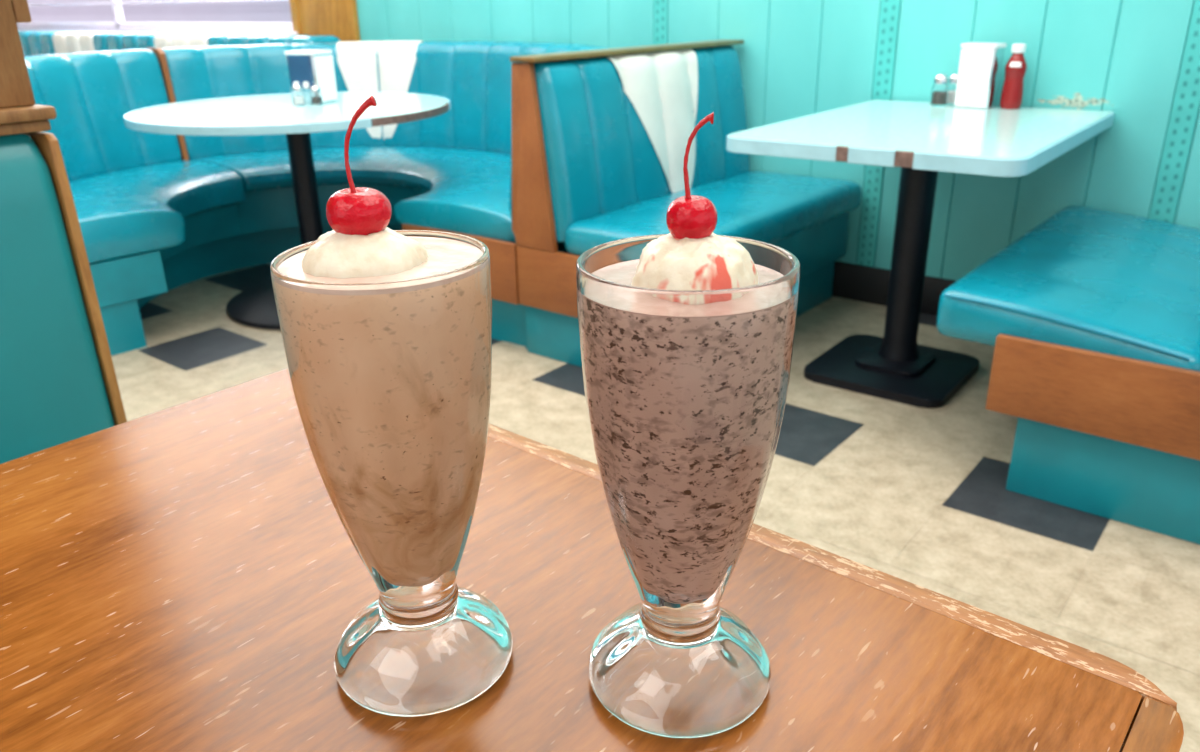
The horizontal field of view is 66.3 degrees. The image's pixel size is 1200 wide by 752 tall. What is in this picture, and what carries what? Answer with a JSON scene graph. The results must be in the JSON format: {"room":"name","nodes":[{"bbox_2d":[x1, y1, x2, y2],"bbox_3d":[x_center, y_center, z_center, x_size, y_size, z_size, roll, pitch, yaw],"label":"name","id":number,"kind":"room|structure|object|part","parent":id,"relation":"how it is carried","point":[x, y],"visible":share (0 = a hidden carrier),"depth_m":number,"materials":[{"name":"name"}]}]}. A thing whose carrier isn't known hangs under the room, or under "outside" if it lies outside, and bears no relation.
{"room":"diner","nodes":[
{"label":"diner","id":0,"kind":"room"},
{"bbox_2d":[292,91,304,105],"bbox_3d":[-1.105,-1.017,3.368,0.041,0.051,0.041,16,28,35],"label":"glass jar","id":1,"kind":"object","parent":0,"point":[298,96],"depth_m":3.35,"materials":[{"name":"white"}]},
{"bbox_2d":[111,263,1199,751],"bbox_3d":[-2.168,0.435,1.982,13.700,0.050,7.300,16,28,35],"label":"floor","id":2,"kind":"structure","parent":0,"point":[915,495],"depth_m":2.22,"materials":[{"name":"beige tile"}]},
{"bbox_2d":[0,132,126,463],"bbox_3d":[-0.891,0.378,0.736,0.520,0.958,1.224,16,28,35],"label":"booth seat back","id":3,"kind":"object","parent":2,"relation":"on","point":[59,384],"visible":0.23,"depth_m":1.12,"materials":[{"name":"green plastic"}]},
{"bbox_2d":[0,0,56,135],"bbox_3d":[-1.074,-0.919,0.352,0.107,1.734,1.236,16,28,35],"label":"wooden post","id":4,"kind":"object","parent":3,"relation":"on","point":[19,113],"depth_m":1.06,"materials":[{"name":"brown wood"}]},
{"bbox_2d":[18,31,340,55],"bbox_3d":[-3.026,-1.653,5.798,3.798,0.945,0.700,16,28,35],"label":"bench","id":5,"kind":"object","parent":2,"relation":"on","point":[33,43],"visible":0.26,"depth_m":5.71,"materials":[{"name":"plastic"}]},
{"bbox_2d":[124,92,449,329],"bbox_3d":[-1.117,-0.642,3.510,1.127,0.750,1.132,16,28,35],"label":"round table","id":6,"kind":"object","parent":2,"relation":"on","point":[270,114],"visible":0.71,"depth_m":3.33,"materials":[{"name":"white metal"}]},
{"bbox_3d":[-1.123,-0.976,3.374,1.124,0.028,1.132,16,28,35],"label":"edge trim","id":7,"kind":"part","parent":6,"relation":"part of","materials":[{"name":"white laminate"}]},
{"bbox_2d":[292,84,304,105],"bbox_3d":[-1.105,-1.028,3.363,0.041,0.075,0.041,16,28,35],"label":"salt shaker","id":8,"kind":"object","parent":6,"relation":"on","point":[298,95],"visible":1,"depth_m":3.35,"materials":[{"name":"clear glass"}]},
{"bbox_3d":[-1.105,-1.052,3.353,0.035,0.024,0.035,16,28,35],"label":"lid","id":9,"kind":"part","parent":8,"relation":"part of","materials":[{"name":"silver metal"}]},
{"bbox_2d":[284,50,337,103],"bbox_3d":[-1.084,-1.122,3.445,0.134,0.185,0.130,8,24,21],"label":"napkin dispenser","id":10,"kind":"object","parent":6,"relation":"on","point":[306,68],"visible":0.8,"depth_m":3.40,"materials":[{"name":"silver metal"}]},
{"bbox_3d":[-1.106,-1.121,3.392,0.100,0.115,0.023,8,24,21],"label":"plate","id":11,"kind":"part","parent":10,"relation":"part of","materials":[{"name":"blue"}]},
{"bbox_3d":[-1.108,-1.078,3.405,0.070,0.026,0.006,8,24,21],"label":"knob","id":12,"kind":"part","parent":10,"relation":"part of","materials":[{"name":"white plastic"}]},
{"bbox_3d":[-1.022,-1.111,3.428,0.003,0.160,0.104,8,24,21],"label":"plate","id":13,"kind":"part","parent":10,"relation":"part of","materials":[{"name":"white plastic"}]},
{"bbox_2d":[310,86,322,105],"bbox_3d":[-1.042,-1.029,3.371,0.041,0.068,0.041,16,28,35],"label":"pepper shaker","id":14,"kind":"object","parent":6,"relation":"on","point":[316,96],"visible":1,"depth_m":3.36,"materials":[{"name":"clear glass"}]},
{"bbox_3d":[-1.042,-1.050,3.362,0.035,0.021,0.035,16,28,35],"label":"lid","id":15,"kind":"part","parent":14,"relation":"part of","materials":[{"name":"silver metal"}]},
{"bbox_2d":[24,40,609,355],"bbox_3d":[-1.161,-0.809,3.694,2.400,0.935,1.984,-4,22,-7],"label":"booth","id":16,"kind":"object","parent":2,"relation":"on","point":[158,214],"visible":0.56,"depth_m":3.93,"materials":[{"name":"blue leather"}]},
{"bbox_3d":[-2.090,-0.880,3.381,0.483,0.530,1.718,-2,22,-3],"label":"backrest","id":17,"kind":"part","parent":16,"relation":"part of","materials":[{"name":"teal leather"}]},
{"bbox_3d":[-1.855,-0.644,3.488,1.042,0.147,1.138,16,28,35],"label":"seat","id":18,"kind":"part","parent":16,"relation":"part of","materials":[{"name":"blue leather"}]},
{"bbox_3d":[-1.858,-0.510,3.554,0.655,0.145,1.531,-2,22,-2],"label":"seat rail","id":19,"kind":"part","parent":16,"relation":"part of","materials":[{"name":"teal laminate"}]},
{"bbox_3d":[-0.782,-0.724,3.978,2.111,0.185,1.008,16,28,35],"label":"seat rail","id":20,"kind":"part","parent":16,"relation":"part of","materials":[{"name":"teal laminate"}]},
{"bbox_3d":[-0.790,-0.858,3.911,2.107,0.105,1.033,16,28,35],"label":"seat","id":21,"kind":"part","parent":16,"relation":"part of","materials":[{"name":"blue leather"}]},
{"bbox_3d":[-0.765,-1.115,3.898,2.327,0.532,1.142,16,28,35],"label":"backrest","id":22,"kind":"part","parent":16,"relation":"part of","materials":[{"name":"blue leather"}]},
{"bbox_3d":[-0.481,-0.391,3.144,0.548,0.202,0.022,16,28,35],"label":"panel","id":23,"kind":"part","parent":16,"relation":"part of","materials":[{"name":"brown wood"}]},
{"bbox_2d":[0,368,1183,751],"bbox_3d":[-0.261,0.557,0.508,0.731,0.780,0.860,17,28,37],"label":"dining table","id":24,"kind":"object","parent":2,"relation":"on","point":[188,576],"visible":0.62,"depth_m":0.50,"materials":[{"name":"brown wood"}]},
{"bbox_2d":[270,230,512,716],"bbox_3d":[-0.092,0.047,0.434,0.092,0.214,0.092,16,28,35],"label":"glass","id":25,"kind":"object","parent":24,"relation":"on","point":[391,381],"visible":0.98,"depth_m":0.40,"materials":[{"name":"clear glass"}]},
{"bbox_2d":[278,236,482,283],"bbox_3d":[-0.092,0.023,0.425,0.086,0.157,0.086,16,28,35],"label":"milkshake","id":26,"kind":"object","parent":25,"relation":"in","point":[444,255],"visible":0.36,"depth_m":0.39,"materials":[{"name":"beige food"}]},
{"bbox_2d":[302,227,427,278],"bbox_3d":[-0.101,-0.055,0.392,0.053,0.019,0.053,16,28,35],"label":"whipped cream","id":27,"kind":"object","parent":26,"relation":"on","point":[334,254],"visible":0.95,"depth_m":0.38,"materials":[{"name":"white food"}]},
{"bbox_2d":[326,96,391,234],"bbox_3d":[-0.102,-0.085,0.380,0.027,0.059,0.027,16,28,35],"label":"cherry","id":28,"kind":"object","parent":27,"relation":"on","point":[353,210],"visible":1,"depth_m":0.38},
{"bbox_3d":[-0.098,-0.093,0.377,0.016,0.042,0.004,-2,22,-3],"label":"stem","id":29,"kind":"part","parent":28,"relation":"part of","materials":[{"name":"red food"}]},
{"bbox_2d":[576,234,799,737],"bbox_3d":[0.038,0.051,0.419,0.092,0.214,0.092,16,28,35],"label":"glass","id":30,"kind":"object","parent":24,"relation":"on","point":[686,391],"visible":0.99,"depth_m":0.38,"materials":[{"name":"clear glass"}]},
{"bbox_2d":[592,259,783,285],"bbox_3d":[0.037,0.030,0.411,0.086,0.150,0.086,16,28,35],"label":"milkshake","id":31,"kind":"object","parent":30,"relation":"in","point":[623,272],"visible":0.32,"depth_m":0.40,"materials":[{"name":"brown food"}]},
{"bbox_2d":[631,233,757,290],"bbox_3d":[0.039,-0.047,0.378,0.052,0.025,0.053,16,28,35],"label":"whipped cream","id":32,"kind":"object","parent":31,"relation":"on","point":[714,262],"visible":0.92,"depth_m":0.36,"materials":[{"name":"white food"}]},
{"bbox_2d":[666,112,716,238],"bbox_3d":[0.037,-0.078,0.366,0.021,0.053,0.021,16,28,35],"label":"cherry","id":33,"kind":"object","parent":32,"relation":"on","point":[688,216],"visible":1,"depth_m":0.36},
{"bbox_3d":[0.039,-0.086,0.364,0.011,0.037,0.005,2,22,7],"label":"stem","id":34,"kind":"part","parent":33,"relation":"part of","materials":[{"name":"red food"}]},
{"bbox_2d":[510,39,861,366],"bbox_3d":[0.347,-0.618,3.134,0.675,0.943,1.192,16,28,35],"label":"bench","id":35,"kind":"object","parent":2,"relation":"on","point":[600,137],"visible":0.8,"depth_m":2.96,"materials":[{"name":"blue leather"}]},
{"bbox_3d":[-0.023,-0.262,2.805,0.604,0.196,0.022,16,28,35],"label":"panel","id":36,"kind":"part","parent":35,"relation":"part of","materials":[{"name":"brown wood"}]},
{"bbox_3d":[0.142,-1.104,3.105,0.100,0.016,1.192,16,28,35],"label":"rail","id":37,"kind":"part","parent":35,"relation":"part of","materials":[{"name":"gold metal"}]},
{"bbox_3d":[0.202,-0.837,3.171,0.134,0.525,1.131,16,28,35],"label":"backrest","id":38,"kind":"part","parent":35,"relation":"part of","materials":[{"name":"blue leather"}]},
{"bbox_3d":[0.363,-0.427,3.216,0.550,0.176,1.148,16,28,35],"label":"seat","id":39,"kind":"part","parent":35,"relation":"part of","materials":[{"name":"blue leather"}]},
{"bbox_3d":[0.427,-0.549,3.104,0.485,0.125,1.165,16,28,35],"label":"seat","id":40,"kind":"part","parent":35,"relation":"part of","materials":[{"name":"blue leather"}]},
{"bbox_2d":[726,100,1114,407],"bbox_3d":[0.959,-0.382,2.788,0.773,0.750,1.077,15,27,34],"label":"square table","id":41,"kind":"object","parent":2,"relation":"on","point":[922,139],"visible":1,"depth_m":2.67,"materials":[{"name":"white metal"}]},
{"bbox_3d":[0.774,-0.754,2.772,0.334,0.040,1.062,15,27,34],"label":"edge trim","id":42,"kind":"part","parent":41,"relation":"part of","materials":[{"name":"white laminate"}]},
{"bbox_3d":[0.661,-0.534,2.239,0.117,0.040,0.006,15,27,34],"label":"edge trim","id":43,"kind":"part","parent":41,"relation":"part of","materials":[{"name":"white laminate"}]},
{"bbox_3d":[0.912,-0.033,2.867,0.430,0.044,0.430,15,27,34],"label":"plate","id":44,"kind":"part","parent":41,"relation":"part of","materials":[{"name":"black metal"}]},
{"bbox_2d":[930,73,948,106],"bbox_3d":[1.117,-0.942,3.019,0.054,0.104,0.054,16,28,35],"label":"pepper shaker","id":45,"kind":"object","parent":41,"relation":"on","point":[939,92],"visible":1,"depth_m":3.00,"materials":[{"name":"clear glass"}]},
{"bbox_2d":[930,84,947,106],"bbox_3d":[1.117,-0.926,3.025,0.054,0.071,0.054,16,28,35],"label":"glass jar","id":46,"kind":"object","parent":45,"relation":"on","point":[939,92],"depth_m":3.01,"materials":[{"name":"clear glass"}]},
{"bbox_3d":[1.117,-0.975,3.005,0.046,0.033,0.046,16,28,35],"label":"lid","id":47,"kind":"part","parent":45,"relation":"part of","materials":[{"name":"silver metal"}]},
{"bbox_2d":[947,73,957,104],"bbox_3d":[1.175,-0.955,3.053,0.045,0.100,0.045,16,28,35],"label":"salt shaker","id":48,"kind":"object","parent":41,"relation":"on","point":[952,85],"visible":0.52,"depth_m":3.04,"materials":[{"name":"clear glass"}]},
{"bbox_2d":[947,83,956,104],"bbox_3d":[1.176,-0.940,3.059,0.045,0.068,0.045,16,28,35],"label":"glass jar","id":49,"kind":"object","parent":48,"relation":"on","point":[951,86],"depth_m":3.04,"materials":[{"name":"clear glass"}]},
{"bbox_3d":[1.175,-0.986,3.040,0.039,0.032,0.039,16,28,35],"label":"lid","id":50,"kind":"part","parent":48,"relation":"part of","materials":[{"name":"silver metal"}]},
{"bbox_2d":[954,42,1006,108],"bbox_3d":[1.220,-0.966,2.954,0.118,0.195,0.087,20,30,41],"label":"napkin dispenser","id":51,"kind":"object","parent":41,"relation":"on","point":[980,65],"visible":1,"depth_m":2.92,"materials":[{"name":"silver metal"}]},
{"bbox_3d":[1.191,-0.950,2.929,0.104,0.174,0.006,20,30,41],"label":"plate","id":52,"kind":"part","parent":51,"relation":"part of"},
{"bbox_2d":[1000,44,1026,108],"bbox_3d":[1.311,-0.947,2.905,0.065,0.195,0.066,16,28,35],"label":"ketchup bottle","id":53,"kind":"object","parent":41,"relation":"on","point":[1016,66],"visible":1,"depth_m":2.89,"materials":[{"name":"red plastic"}]},
{"bbox_3d":[1.160,-0.649,2.499,0.244,0.040,1.062,15,27,34],"label":"edge trim","id":54,"kind":"part","parent":41,"relation":"part of","materials":[{"name":"white laminate"}]},
{"bbox_2d":[937,205,1199,544],"bbox_3d":[1.559,-0.258,2.222,1.088,0.930,1.210,16,28,35],"label":"bench","id":55,"kind":"object","parent":2,"relation":"on","point":[1090,316],"visible":1,"depth_m":2.04,"materials":[{"name":"teal leather"}]},
{"bbox_3d":[1.362,-0.270,2.413,0.553,0.133,1.171,16,28,35],"label":"seat","id":56,"kind":"part","parent":55,"relation":"part of","materials":[{"name":"teal leather"}]},
{"bbox_3d":[1.260,0.095,1.822,0.935,0.180,0.025,16,28,35],"label":"panel","id":57,"kind":"part","parent":55,"relation":"part of","materials":[{"name":"brown wood"}]},
{"bbox_2d":[356,0,1199,280],"bbox_3d":[-0.155,-1.872,3.899,13.400,2.700,0.020,16,28,35],"label":"wall","id":58,"kind":"structure","parent":0,"point":[798,58],"depth_m":3.19,"materials":[{"name":"teal wood"}]},
{"bbox_2d":[16,0,297,34],"bbox_3d":[-3.196,-2.976,6.021,3.880,1.370,0.100,16,28,35],"label":"window","id":59,"kind":"structure","parent":58,"relation":"in","point":[269,17],"depth_m":6.01,"materials":[{"name":"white glass"}]},
{"bbox_3d":[-3.198,-2.347,6.261,3.880,0.025,0.060,16,28,35],"label":"sill","id":60,"kind":"part","parent":59,"relation":"part of","materials":[{"name":"white"}]},
{"bbox_3d":[-3.182,-2.995,6.033,3.860,1.305,0.004,16,28,35],"label":"pane","id":61,"kind":"part","parent":59,"relation":"part of","materials":[{"name":"clear glass"}]},
{"bbox_2d":[289,0,360,40],"bbox_3d":[-1.508,-2.634,4.695,0.535,1.830,0.044,16,28,35],"label":"trim","id":62,"kind":"structure","parent":58,"relation":"attached to","point":[339,18],"depth_m":4.95,"materials":[{"name":"brown wood"}]},
{"bbox_2d":[654,0,666,44],"bbox_3d":[0.238,-1.804,3.571,0.064,2.570,0.004,16,28,35],"label":"trim","id":63,"kind":"structure","parent":58,"relation":"attached to","point":[660,6],"depth_m":3.72,"materials":[{"name":"paint"}]},
{"bbox_2d":[857,0,899,266],"bbox_3d":[0.989,-1.590,3.017,0.067,2.570,0.004,16,28,35],"label":"trim","id":64,"kind":"structure","parent":58,"relation":"attached to","point":[889,10],"depth_m":3.27,"materials":[{"name":"paint"}]},
{"bbox_2d":[832,261,955,315],"bbox_3d":[-0.067,-0.660,4.314,13.400,0.140,0.014,16,28,35],"label":"baseboard","id":65,"kind":"structure","parent":58,"relation":"attached to","point":[867,284],"depth_m":3.49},
{"bbox_2d":[1149,0,1199,222],"bbox_3d":[1.721,-1.381,2.475,0.066,2.570,0.004,16,28,35],"label":"trim","id":66,"kind":"structure","parent":58,"relation":"attached to","point":[1185,108],"depth_m":2.74,"materials":[{"name":"paint"}]}
]}

